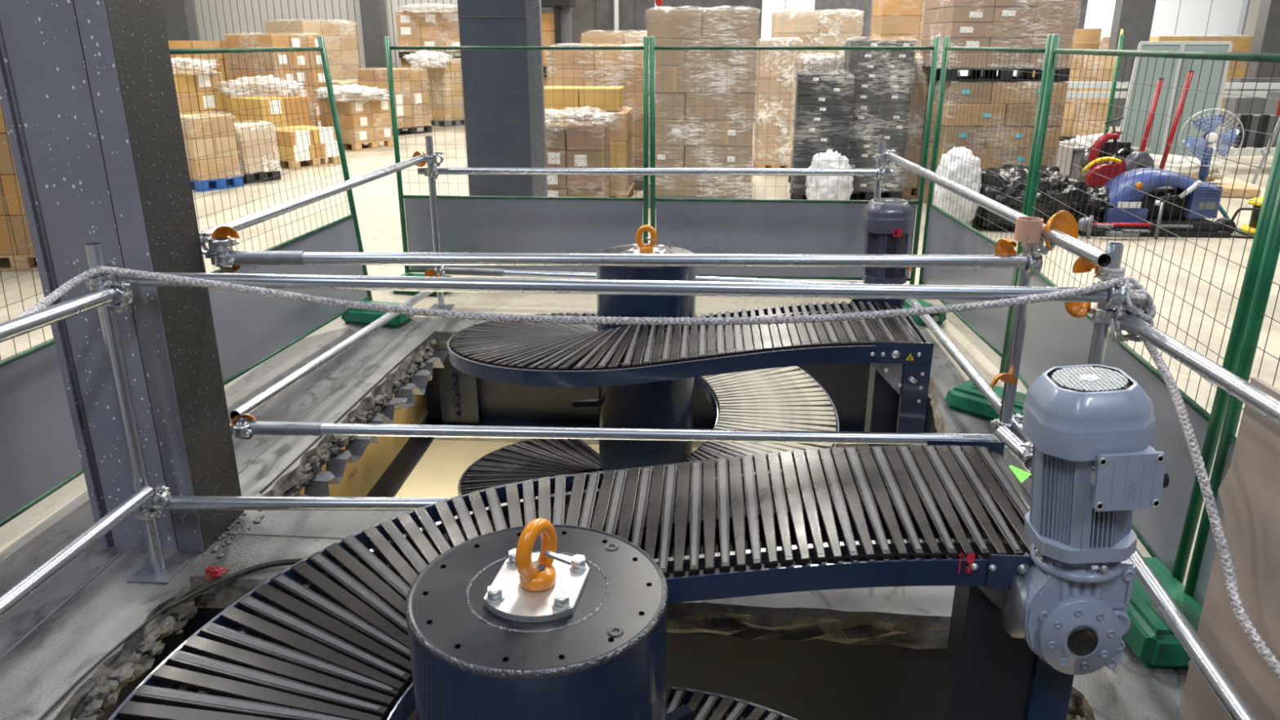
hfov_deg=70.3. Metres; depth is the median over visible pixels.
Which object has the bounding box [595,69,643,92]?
carton
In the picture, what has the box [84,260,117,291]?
clamp
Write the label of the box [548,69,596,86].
carton
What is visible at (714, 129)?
carton
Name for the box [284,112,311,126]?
carton
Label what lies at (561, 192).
carton
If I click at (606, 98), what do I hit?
carton
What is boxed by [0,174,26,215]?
carton
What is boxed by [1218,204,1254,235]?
hose
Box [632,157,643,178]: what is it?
carton
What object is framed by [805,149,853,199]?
woven sack
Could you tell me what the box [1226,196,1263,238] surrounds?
cable reel
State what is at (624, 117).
carton
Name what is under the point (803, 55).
film
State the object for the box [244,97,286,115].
carton
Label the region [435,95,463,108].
carton
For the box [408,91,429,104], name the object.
carton
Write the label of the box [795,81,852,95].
carton
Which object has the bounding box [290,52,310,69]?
carton
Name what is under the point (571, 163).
carton
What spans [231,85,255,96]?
carton
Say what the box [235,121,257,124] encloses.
carton
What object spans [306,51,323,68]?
carton
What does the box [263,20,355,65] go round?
film
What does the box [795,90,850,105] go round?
carton
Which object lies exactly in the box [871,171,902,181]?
carton
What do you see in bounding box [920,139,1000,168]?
carton
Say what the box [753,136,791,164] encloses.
carton
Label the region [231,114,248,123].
carton
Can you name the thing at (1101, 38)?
film
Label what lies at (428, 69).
carton
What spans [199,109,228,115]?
carton
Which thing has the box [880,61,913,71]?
carton
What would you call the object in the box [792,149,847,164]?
carton
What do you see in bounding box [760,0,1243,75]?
wall
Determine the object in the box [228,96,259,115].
carton
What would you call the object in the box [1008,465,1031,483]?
paper tag
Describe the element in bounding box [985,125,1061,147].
carton
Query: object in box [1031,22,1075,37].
carton
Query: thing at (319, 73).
carton
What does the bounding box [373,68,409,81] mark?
carton
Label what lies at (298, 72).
carton
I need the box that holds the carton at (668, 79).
[648,65,701,93]
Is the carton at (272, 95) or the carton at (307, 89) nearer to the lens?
the carton at (272, 95)
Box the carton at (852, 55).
[844,49,882,61]
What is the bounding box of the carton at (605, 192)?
[567,178,610,197]
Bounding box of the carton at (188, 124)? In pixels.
[180,114,235,138]
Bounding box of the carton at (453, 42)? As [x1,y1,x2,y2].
[444,39,460,51]
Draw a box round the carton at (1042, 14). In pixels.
[1032,6,1077,22]
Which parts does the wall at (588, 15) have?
panel, panel, panel, panel, panel, panel, panel, panel, panel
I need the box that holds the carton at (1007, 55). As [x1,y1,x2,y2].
[986,53,1029,67]
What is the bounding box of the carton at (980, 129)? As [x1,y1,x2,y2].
[921,120,987,147]
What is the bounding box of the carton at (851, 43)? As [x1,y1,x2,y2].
[845,40,883,50]
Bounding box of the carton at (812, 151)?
[792,137,847,155]
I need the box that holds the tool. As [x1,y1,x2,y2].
[1088,117,1125,170]
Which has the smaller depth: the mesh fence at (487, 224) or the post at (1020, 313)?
the post at (1020, 313)
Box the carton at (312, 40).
[306,35,323,51]
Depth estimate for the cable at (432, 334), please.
4.69 m
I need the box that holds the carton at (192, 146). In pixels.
[183,135,237,159]
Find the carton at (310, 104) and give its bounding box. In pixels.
[307,102,315,119]
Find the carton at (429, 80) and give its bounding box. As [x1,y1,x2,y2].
[426,71,434,84]
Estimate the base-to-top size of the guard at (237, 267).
0.067 m
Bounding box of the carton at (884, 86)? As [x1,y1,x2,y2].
[879,80,912,92]
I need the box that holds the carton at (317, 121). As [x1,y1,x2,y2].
[315,118,321,126]
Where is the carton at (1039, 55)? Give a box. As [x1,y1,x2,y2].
[1027,53,1071,67]
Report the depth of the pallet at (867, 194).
10.90 m
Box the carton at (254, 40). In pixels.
[247,34,290,52]
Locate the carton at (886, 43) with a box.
[882,40,915,50]
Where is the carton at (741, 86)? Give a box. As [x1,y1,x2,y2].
[701,66,755,93]
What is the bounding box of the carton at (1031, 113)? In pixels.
[1003,103,1064,126]
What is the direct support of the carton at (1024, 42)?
on the carton at (1007, 55)
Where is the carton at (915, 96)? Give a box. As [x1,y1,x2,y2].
[909,84,927,111]
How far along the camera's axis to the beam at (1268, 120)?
13.24 m
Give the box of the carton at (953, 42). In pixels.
[920,37,989,53]
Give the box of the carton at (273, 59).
[249,52,293,70]
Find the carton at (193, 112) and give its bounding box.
[179,111,199,115]
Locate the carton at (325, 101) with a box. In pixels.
[318,98,331,113]
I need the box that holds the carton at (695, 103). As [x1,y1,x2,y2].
[685,92,755,119]
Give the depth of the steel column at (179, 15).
22.60 m
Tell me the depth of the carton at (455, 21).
20.71 m
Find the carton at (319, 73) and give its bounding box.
[308,68,325,85]
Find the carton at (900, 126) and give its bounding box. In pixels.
[875,121,907,132]
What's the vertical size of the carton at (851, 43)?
0.109 m
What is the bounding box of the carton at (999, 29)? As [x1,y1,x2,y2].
[990,22,1033,37]
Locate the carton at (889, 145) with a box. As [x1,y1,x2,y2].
[874,140,906,151]
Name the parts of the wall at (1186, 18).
panel, panel, panel, panel, panel, panel, panel, panel, panel, panel, panel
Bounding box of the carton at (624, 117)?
[579,107,633,142]
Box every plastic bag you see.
[972,164,1090,231]
[1073,183,1117,222]
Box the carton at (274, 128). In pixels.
[273,127,293,130]
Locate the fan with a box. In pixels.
[1178,108,1244,182]
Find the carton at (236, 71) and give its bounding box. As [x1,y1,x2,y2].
[229,68,254,86]
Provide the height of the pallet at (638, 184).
0.138 m
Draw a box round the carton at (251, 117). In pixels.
[247,115,288,127]
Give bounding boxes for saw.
[1082,156,1125,186]
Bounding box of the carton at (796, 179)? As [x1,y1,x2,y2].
[791,164,806,183]
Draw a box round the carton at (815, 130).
[794,119,848,135]
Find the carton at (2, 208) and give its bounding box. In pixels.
[0,173,8,215]
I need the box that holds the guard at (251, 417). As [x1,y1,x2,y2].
[231,413,255,438]
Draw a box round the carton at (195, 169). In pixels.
[187,155,241,180]
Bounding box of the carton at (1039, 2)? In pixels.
[1035,0,1078,6]
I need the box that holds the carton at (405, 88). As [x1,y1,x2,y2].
[374,80,409,93]
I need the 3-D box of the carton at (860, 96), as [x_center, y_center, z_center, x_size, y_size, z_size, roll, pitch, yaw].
[2.657,-3.211,11.009,0.352,0.109,0.996,3,19,8]
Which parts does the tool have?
frame, screw handle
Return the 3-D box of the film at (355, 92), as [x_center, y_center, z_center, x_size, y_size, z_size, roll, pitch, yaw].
[-5.104,-4.757,16.130,1.375,0.278,1.443,-5,20,-15]
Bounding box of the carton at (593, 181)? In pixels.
[566,160,609,188]
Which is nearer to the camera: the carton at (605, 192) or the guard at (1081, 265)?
the guard at (1081, 265)
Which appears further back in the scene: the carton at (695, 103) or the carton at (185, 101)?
the carton at (185, 101)
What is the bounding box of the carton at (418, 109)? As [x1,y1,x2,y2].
[411,102,430,115]
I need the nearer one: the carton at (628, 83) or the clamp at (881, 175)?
the clamp at (881, 175)
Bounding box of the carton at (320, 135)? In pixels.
[297,126,336,144]
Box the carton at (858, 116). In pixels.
[848,111,876,122]
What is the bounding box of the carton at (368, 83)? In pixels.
[358,80,377,87]
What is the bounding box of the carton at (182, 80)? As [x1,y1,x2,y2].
[173,72,195,93]
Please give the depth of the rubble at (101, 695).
2.92 m
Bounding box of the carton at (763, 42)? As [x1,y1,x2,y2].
[758,40,801,55]
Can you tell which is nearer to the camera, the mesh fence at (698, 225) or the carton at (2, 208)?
the mesh fence at (698, 225)
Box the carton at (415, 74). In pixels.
[395,68,427,80]
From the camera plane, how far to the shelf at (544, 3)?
17.02 m
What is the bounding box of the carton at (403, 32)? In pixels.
[396,26,424,39]
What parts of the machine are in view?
name plate, lever, stand frame, lever, name plate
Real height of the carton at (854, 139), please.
0.109 m
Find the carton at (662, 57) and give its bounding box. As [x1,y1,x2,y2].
[648,39,686,66]
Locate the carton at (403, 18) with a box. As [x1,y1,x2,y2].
[395,11,421,26]
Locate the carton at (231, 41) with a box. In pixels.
[223,34,248,48]
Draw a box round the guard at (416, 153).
[412,151,426,167]
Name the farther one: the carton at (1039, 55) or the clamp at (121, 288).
the carton at (1039, 55)
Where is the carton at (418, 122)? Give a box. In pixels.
[412,114,430,127]
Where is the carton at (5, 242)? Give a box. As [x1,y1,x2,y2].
[0,214,17,255]
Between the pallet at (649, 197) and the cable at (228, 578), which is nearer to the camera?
the cable at (228, 578)
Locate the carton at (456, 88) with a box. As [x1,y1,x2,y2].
[434,83,462,96]
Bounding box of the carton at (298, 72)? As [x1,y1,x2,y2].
[293,69,311,86]
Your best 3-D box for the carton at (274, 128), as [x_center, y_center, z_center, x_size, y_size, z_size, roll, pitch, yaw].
[-5.582,-3.448,13.996,0.392,0.216,0.417,13,23,32]
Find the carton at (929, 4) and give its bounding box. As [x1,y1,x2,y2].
[924,0,995,9]
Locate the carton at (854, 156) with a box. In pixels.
[846,151,874,160]
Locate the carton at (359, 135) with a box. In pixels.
[340,127,374,142]
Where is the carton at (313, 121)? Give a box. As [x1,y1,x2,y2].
[310,119,316,126]
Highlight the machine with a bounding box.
[1076,167,1235,239]
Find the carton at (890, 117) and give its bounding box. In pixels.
[875,111,909,122]
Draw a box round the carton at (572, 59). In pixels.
[547,49,595,69]
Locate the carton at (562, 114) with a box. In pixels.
[544,110,579,121]
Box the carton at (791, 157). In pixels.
[790,149,792,168]
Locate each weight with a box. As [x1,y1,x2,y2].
[341,299,414,327]
[393,272,451,296]
[903,299,946,326]
[945,379,1026,420]
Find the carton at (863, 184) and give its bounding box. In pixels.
[852,180,871,190]
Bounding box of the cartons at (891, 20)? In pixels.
[168,0,1253,136]
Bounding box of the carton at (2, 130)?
[0,102,7,133]
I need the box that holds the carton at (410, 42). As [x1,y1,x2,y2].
[397,39,422,51]
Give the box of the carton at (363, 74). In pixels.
[356,68,386,80]
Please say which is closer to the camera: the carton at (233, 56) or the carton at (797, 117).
the carton at (797, 117)
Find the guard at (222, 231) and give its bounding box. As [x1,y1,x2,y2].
[211,226,239,248]
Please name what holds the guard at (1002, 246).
attached to the pipe at (289, 258)
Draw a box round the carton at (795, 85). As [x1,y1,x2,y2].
[793,80,796,103]
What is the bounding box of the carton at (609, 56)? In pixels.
[595,49,643,69]
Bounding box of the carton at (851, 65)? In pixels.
[843,59,880,71]
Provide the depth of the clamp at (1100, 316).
2.99 m
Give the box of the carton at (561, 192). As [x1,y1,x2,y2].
[547,186,568,196]
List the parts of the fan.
rotor blade, motor and stand, rotor blade, rotor blade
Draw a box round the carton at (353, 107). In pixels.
[335,100,371,114]
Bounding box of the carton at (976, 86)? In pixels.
[924,79,991,103]
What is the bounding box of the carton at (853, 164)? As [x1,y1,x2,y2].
[848,160,873,168]
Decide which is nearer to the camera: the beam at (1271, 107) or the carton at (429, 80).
the beam at (1271, 107)
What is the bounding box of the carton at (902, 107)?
[877,102,910,112]
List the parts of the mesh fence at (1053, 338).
post, rail, rail, rail, post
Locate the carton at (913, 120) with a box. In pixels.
[907,111,924,136]
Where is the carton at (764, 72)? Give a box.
[757,54,795,77]
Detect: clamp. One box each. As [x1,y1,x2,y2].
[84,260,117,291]
[90,281,133,312]
[133,484,171,513]
[133,497,164,520]
[199,231,239,258]
[210,249,236,271]
[230,413,253,439]
[424,164,438,178]
[425,151,444,166]
[431,265,445,276]
[872,149,896,164]
[874,166,884,181]
[990,413,1022,431]
[1016,250,1042,276]
[1019,441,1033,478]
[1020,237,1056,254]
[1084,302,1124,330]
[1093,279,1126,308]
[1260,147,1271,155]
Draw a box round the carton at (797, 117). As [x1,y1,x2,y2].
[794,109,849,125]
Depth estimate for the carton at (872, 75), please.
10.48 m
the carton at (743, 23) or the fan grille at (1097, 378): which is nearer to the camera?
the fan grille at (1097, 378)
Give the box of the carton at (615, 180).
[609,159,632,194]
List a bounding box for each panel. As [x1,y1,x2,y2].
[1119,41,1184,155]
[1164,41,1232,157]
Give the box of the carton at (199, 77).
[186,71,224,92]
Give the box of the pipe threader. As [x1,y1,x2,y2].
[1078,131,1172,188]
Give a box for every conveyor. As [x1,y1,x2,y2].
[107,440,1074,719]
[446,224,933,495]
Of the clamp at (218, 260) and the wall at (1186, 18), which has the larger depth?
the wall at (1186, 18)
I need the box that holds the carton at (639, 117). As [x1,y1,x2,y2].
[632,113,643,136]
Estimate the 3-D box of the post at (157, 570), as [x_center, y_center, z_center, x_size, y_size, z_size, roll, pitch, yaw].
[-1.747,0.200,3.106,0.150,1.210,0.150,1,19,4]
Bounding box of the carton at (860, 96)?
[850,91,879,102]
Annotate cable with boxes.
[37,582,203,719]
[159,558,303,614]
[259,333,434,493]
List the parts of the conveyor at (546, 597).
guide rail, lifting plate, drum lid, support arm, slat chain, guide rail, plate, gusset plate, plate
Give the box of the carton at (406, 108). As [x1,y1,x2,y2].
[389,104,412,116]
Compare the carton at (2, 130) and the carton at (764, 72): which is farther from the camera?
the carton at (764, 72)
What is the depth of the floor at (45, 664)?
3.22 m
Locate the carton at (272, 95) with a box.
[255,94,287,97]
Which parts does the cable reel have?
carry frame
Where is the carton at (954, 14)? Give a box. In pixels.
[923,6,994,23]
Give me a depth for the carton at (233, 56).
16.78 m
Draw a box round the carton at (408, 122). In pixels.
[390,115,413,128]
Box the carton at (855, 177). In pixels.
[851,175,871,180]
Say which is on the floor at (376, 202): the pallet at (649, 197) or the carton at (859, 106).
the pallet at (649, 197)
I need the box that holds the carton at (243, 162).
[239,155,279,173]
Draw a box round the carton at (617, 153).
[609,134,632,168]
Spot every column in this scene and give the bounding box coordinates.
[0,0,244,552]
[161,0,198,40]
[359,0,386,68]
[457,0,547,196]
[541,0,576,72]
[1107,0,1155,126]
[1245,0,1279,77]
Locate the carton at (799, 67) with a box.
[794,56,842,79]
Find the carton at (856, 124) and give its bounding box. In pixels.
[848,121,875,132]
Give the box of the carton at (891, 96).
[878,91,911,102]
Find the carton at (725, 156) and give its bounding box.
[684,142,752,168]
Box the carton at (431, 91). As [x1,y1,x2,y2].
[427,84,435,96]
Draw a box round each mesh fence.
[0,101,83,527]
[169,35,373,385]
[384,35,648,272]
[649,35,939,284]
[918,34,1052,373]
[1003,34,1279,584]
[1183,182,1279,607]
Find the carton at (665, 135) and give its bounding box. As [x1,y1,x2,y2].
[648,116,700,145]
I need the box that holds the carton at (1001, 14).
[991,6,1035,22]
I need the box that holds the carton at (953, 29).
[922,22,992,37]
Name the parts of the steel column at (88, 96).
flange plate, flange plate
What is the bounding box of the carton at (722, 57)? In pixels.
[686,39,756,66]
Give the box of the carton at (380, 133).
[373,125,392,141]
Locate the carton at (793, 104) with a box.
[791,103,795,128]
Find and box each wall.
[191,0,460,78]
[298,368,443,497]
[426,349,870,431]
[541,0,762,123]
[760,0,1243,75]
[1240,0,1261,35]
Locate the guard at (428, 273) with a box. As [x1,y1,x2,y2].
[424,268,439,276]
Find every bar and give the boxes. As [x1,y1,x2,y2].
[1065,91,1267,97]
[1066,81,1279,88]
[1179,147,1275,155]
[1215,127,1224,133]
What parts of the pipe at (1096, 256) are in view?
plastic guard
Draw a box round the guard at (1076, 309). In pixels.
[1064,302,1091,317]
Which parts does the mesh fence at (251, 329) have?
rail, rail, rail, post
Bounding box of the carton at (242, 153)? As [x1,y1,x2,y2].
[235,138,276,158]
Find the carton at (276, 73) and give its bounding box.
[252,69,294,87]
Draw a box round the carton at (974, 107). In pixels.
[923,99,1005,126]
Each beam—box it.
[98,632,184,719]
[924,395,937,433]
[1223,114,1279,147]
[1263,91,1279,115]
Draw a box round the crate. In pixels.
[1217,77,1279,136]
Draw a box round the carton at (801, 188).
[791,177,806,193]
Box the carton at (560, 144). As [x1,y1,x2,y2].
[545,120,575,150]
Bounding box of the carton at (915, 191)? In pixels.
[911,178,928,204]
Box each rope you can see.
[12,266,98,319]
[96,266,1125,325]
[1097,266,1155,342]
[1140,337,1279,679]
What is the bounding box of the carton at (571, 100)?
[543,85,583,111]
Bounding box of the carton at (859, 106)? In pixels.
[849,102,878,111]
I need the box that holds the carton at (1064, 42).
[1030,37,1072,48]
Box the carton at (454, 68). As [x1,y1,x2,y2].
[433,59,462,71]
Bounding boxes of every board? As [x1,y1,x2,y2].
[1178,377,1279,719]
[1209,182,1261,197]
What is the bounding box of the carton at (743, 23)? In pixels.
[702,8,758,39]
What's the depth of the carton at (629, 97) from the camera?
11.46 m
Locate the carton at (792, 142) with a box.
[791,127,794,150]
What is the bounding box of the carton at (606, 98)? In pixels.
[578,85,624,111]
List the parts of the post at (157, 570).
plate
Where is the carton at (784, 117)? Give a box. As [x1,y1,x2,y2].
[755,96,793,121]
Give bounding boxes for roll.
[1149,154,1226,182]
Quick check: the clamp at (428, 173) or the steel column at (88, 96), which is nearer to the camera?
the steel column at (88, 96)
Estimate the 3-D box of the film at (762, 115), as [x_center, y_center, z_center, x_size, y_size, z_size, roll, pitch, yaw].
[2.006,-3.819,13.383,0.594,1.760,1.044,1,19,4]
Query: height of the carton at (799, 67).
0.296 m
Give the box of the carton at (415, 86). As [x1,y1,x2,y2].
[408,80,427,92]
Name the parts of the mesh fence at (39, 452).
rail, rail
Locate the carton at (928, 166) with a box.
[917,159,937,184]
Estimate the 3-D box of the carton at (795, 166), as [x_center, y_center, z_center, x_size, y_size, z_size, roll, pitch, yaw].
[2.155,-2.367,11.009,0.592,0.107,0.996,3,19,7]
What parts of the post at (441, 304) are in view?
plate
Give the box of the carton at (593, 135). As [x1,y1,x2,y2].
[566,120,609,150]
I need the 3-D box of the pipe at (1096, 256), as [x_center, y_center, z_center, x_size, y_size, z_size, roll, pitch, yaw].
[1.608,-0.871,4.493,0.175,0.162,3.421,1,19,3]
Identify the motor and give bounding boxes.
[861,197,914,306]
[1000,364,1168,675]
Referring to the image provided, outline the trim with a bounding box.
[0,320,415,660]
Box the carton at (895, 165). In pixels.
[872,161,903,171]
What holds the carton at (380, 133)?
on the pallet at (388, 143)
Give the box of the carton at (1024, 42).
[987,37,1031,53]
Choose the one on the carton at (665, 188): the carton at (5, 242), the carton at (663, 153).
the carton at (663, 153)
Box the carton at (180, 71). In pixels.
[173,71,197,72]
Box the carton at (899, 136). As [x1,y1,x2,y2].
[874,130,906,142]
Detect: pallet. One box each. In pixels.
[0,254,38,271]
[190,175,244,191]
[241,169,281,183]
[277,155,340,169]
[342,138,394,151]
[391,125,431,135]
[398,51,461,57]
[430,119,465,126]
[610,182,634,197]
[632,177,643,190]
[648,191,751,208]
[752,155,790,168]
[787,175,791,182]
[789,181,807,199]
[849,189,902,200]
[902,186,916,198]
[921,66,1070,81]
[1059,136,1076,141]
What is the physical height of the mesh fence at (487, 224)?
1.856 m
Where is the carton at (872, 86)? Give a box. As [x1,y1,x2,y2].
[851,81,879,92]
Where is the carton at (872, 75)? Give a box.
[843,69,879,81]
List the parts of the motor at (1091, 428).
terminal lid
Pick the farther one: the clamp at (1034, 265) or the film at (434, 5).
the film at (434, 5)
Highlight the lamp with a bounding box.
[645,0,662,26]
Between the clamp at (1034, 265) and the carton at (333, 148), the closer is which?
the clamp at (1034, 265)
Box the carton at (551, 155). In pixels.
[546,148,567,168]
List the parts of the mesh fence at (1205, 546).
rail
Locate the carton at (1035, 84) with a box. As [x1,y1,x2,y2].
[990,81,1067,103]
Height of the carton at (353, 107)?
0.236 m
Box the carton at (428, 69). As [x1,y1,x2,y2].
[422,67,433,71]
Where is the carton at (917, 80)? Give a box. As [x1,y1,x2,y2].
[912,56,929,84]
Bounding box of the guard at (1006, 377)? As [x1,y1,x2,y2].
[991,373,1017,391]
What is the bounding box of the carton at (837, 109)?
[795,101,850,115]
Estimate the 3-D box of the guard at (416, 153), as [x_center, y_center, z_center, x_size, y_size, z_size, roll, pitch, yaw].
[-1.504,-1.385,6.260,0.109,0.107,0.054,5,20,14]
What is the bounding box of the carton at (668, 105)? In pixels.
[648,93,686,119]
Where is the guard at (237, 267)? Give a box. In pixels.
[218,265,241,272]
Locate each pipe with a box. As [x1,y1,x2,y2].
[0,287,116,342]
[0,485,154,619]
[117,271,1107,302]
[161,496,453,511]
[200,154,426,244]
[227,250,1027,268]
[229,291,433,422]
[247,421,999,444]
[417,167,892,175]
[443,266,864,284]
[884,151,1112,267]
[906,299,1033,444]
[994,426,1032,471]
[1119,311,1279,425]
[1128,548,1257,719]
[1251,116,1279,183]
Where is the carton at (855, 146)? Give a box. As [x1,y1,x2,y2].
[847,141,874,151]
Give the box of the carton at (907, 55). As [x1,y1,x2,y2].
[881,50,915,61]
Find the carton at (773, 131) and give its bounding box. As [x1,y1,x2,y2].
[754,119,791,142]
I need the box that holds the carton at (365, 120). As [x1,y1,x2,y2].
[337,113,373,128]
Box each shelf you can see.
[541,0,576,7]
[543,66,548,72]
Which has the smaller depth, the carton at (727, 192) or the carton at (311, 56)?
the carton at (727, 192)
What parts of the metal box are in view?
panel, panel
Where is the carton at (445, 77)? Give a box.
[433,71,462,84]
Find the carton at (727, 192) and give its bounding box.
[698,175,751,196]
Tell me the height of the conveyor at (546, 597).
4.451 m
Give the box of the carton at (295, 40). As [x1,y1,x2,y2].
[288,34,307,52]
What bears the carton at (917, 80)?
on the carton at (915, 96)
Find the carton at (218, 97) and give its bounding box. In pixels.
[195,90,227,111]
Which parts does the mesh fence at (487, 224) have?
post, rail, rail, rail, post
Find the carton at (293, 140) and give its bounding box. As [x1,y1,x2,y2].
[273,128,314,146]
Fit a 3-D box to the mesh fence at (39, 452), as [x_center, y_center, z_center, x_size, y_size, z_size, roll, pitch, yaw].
[-2.368,-0.224,3.339,0.138,1.857,2.100,2,19,5]
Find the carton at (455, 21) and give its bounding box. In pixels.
[442,11,458,26]
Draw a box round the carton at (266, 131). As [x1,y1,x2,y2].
[234,123,274,141]
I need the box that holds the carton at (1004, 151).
[998,147,1057,168]
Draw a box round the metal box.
[1054,142,1151,181]
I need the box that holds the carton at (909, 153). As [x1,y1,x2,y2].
[904,136,921,161]
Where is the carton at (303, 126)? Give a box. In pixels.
[282,124,315,128]
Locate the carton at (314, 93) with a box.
[311,84,326,102]
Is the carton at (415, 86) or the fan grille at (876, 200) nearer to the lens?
the fan grille at (876, 200)
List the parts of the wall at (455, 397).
splice plate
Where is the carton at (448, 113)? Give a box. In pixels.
[436,106,464,120]
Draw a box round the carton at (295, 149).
[275,143,315,161]
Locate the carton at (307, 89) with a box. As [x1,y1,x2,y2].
[296,85,313,102]
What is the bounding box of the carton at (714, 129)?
[699,120,753,146]
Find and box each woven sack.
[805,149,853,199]
[932,146,982,226]
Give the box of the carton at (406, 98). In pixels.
[385,93,410,105]
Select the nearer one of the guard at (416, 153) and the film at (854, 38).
the guard at (416, 153)
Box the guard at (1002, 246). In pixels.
[995,239,1016,255]
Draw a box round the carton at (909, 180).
[902,161,919,186]
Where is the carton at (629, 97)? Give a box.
[624,92,643,114]
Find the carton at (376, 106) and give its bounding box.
[370,99,390,113]
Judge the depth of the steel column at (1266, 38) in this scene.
19.96 m
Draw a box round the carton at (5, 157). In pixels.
[0,133,17,174]
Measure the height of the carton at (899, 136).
0.109 m
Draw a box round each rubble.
[72,599,197,719]
[203,512,263,557]
[288,339,436,496]
[1066,696,1086,719]
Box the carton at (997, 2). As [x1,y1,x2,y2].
[994,0,1036,6]
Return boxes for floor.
[0,120,1279,586]
[0,316,1188,719]
[394,440,697,497]
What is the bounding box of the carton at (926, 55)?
[920,52,987,67]
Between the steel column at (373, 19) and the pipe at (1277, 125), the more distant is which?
the steel column at (373, 19)
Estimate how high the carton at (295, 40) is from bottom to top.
0.296 m
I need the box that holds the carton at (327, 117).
[320,112,333,127]
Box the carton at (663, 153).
[648,145,685,168]
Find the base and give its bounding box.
[1122,556,1202,668]
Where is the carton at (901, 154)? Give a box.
[873,151,905,160]
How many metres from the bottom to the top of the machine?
0.605 m
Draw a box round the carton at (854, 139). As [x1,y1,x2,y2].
[848,131,875,142]
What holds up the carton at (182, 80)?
on the carton at (185, 101)
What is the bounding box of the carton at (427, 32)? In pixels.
[420,26,446,39]
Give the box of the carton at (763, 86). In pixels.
[755,75,794,99]
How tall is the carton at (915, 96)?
0.296 m
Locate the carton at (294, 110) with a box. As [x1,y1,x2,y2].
[272,95,309,114]
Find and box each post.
[84,242,190,584]
[425,135,454,310]
[873,140,885,198]
[999,217,1038,461]
[1086,242,1124,364]
[1103,29,1123,132]
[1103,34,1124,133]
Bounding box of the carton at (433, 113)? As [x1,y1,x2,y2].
[429,107,437,119]
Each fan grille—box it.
[874,198,904,203]
[1051,366,1128,391]
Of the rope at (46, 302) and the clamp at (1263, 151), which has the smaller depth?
the rope at (46, 302)
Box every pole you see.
[1139,77,1164,151]
[1159,70,1194,168]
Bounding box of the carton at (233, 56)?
[226,52,252,69]
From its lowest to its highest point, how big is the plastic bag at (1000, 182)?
0.624 m
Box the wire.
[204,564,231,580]
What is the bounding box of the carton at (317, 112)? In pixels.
[314,102,319,119]
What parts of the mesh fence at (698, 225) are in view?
post, rail, rail, rail, post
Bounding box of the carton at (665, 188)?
[648,165,698,196]
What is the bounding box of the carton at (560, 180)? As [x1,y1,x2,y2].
[546,174,567,187]
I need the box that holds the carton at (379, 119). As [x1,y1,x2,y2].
[371,111,391,127]
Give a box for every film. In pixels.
[170,57,220,75]
[224,74,306,97]
[234,120,281,173]
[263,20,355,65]
[314,83,389,102]
[395,9,454,52]
[397,3,457,12]
[402,49,453,67]
[431,58,464,119]
[544,106,613,129]
[546,44,643,180]
[648,6,753,198]
[753,37,797,164]
[769,8,862,65]
[791,53,844,150]
[842,36,918,190]
[902,53,959,182]
[925,0,1059,70]
[1057,133,1119,155]
[1092,35,1184,48]
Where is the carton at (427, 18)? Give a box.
[419,11,444,26]
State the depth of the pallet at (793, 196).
10.68 m
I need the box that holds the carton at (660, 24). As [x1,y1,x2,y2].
[646,8,702,39]
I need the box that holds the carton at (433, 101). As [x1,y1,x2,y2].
[428,95,435,107]
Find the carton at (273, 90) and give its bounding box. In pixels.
[254,86,296,96]
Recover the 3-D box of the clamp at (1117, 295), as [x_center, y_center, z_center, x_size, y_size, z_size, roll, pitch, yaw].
[1.539,-0.225,2.965,0.099,0.099,0.142,1,19,4]
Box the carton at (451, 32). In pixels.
[443,26,459,39]
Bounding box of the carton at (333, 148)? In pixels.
[315,140,339,157]
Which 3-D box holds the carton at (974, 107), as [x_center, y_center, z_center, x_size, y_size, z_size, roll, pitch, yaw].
[3.699,-2.863,10.486,0.622,0.232,1.096,0,19,1]
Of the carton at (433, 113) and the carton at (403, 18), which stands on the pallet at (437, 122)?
the carton at (433, 113)
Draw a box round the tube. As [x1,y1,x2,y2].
[1013,216,1043,242]
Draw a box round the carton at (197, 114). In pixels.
[180,113,214,116]
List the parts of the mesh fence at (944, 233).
post, rail, rail, rail, post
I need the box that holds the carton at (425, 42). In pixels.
[421,39,444,51]
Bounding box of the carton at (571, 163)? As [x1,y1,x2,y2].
[566,142,609,168]
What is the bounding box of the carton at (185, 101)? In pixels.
[176,92,199,111]
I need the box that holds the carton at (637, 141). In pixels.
[632,136,643,157]
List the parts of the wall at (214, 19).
panel, panel, panel, panel, panel, panel, panel, panel, panel, panel, panel, panel, panel, panel, panel, panel, panel, panel, panel, panel, panel, panel, panel, panel, panel, panel, panel, panel, panel, panel, panel, panel, panel, panel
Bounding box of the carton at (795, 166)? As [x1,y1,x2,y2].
[792,155,810,168]
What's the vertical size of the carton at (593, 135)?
0.236 m
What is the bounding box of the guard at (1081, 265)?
[1072,257,1099,277]
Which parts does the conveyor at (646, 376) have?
support arm, lifting plate, drum lid, guide rail, slat chain, guide rail, plate, gusset plate, plate, leg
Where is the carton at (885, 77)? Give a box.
[878,71,913,81]
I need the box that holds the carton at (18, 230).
[9,214,35,254]
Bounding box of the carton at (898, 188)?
[871,180,902,191]
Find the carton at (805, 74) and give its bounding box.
[796,71,852,84]
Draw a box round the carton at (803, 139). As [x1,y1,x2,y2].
[794,129,848,145]

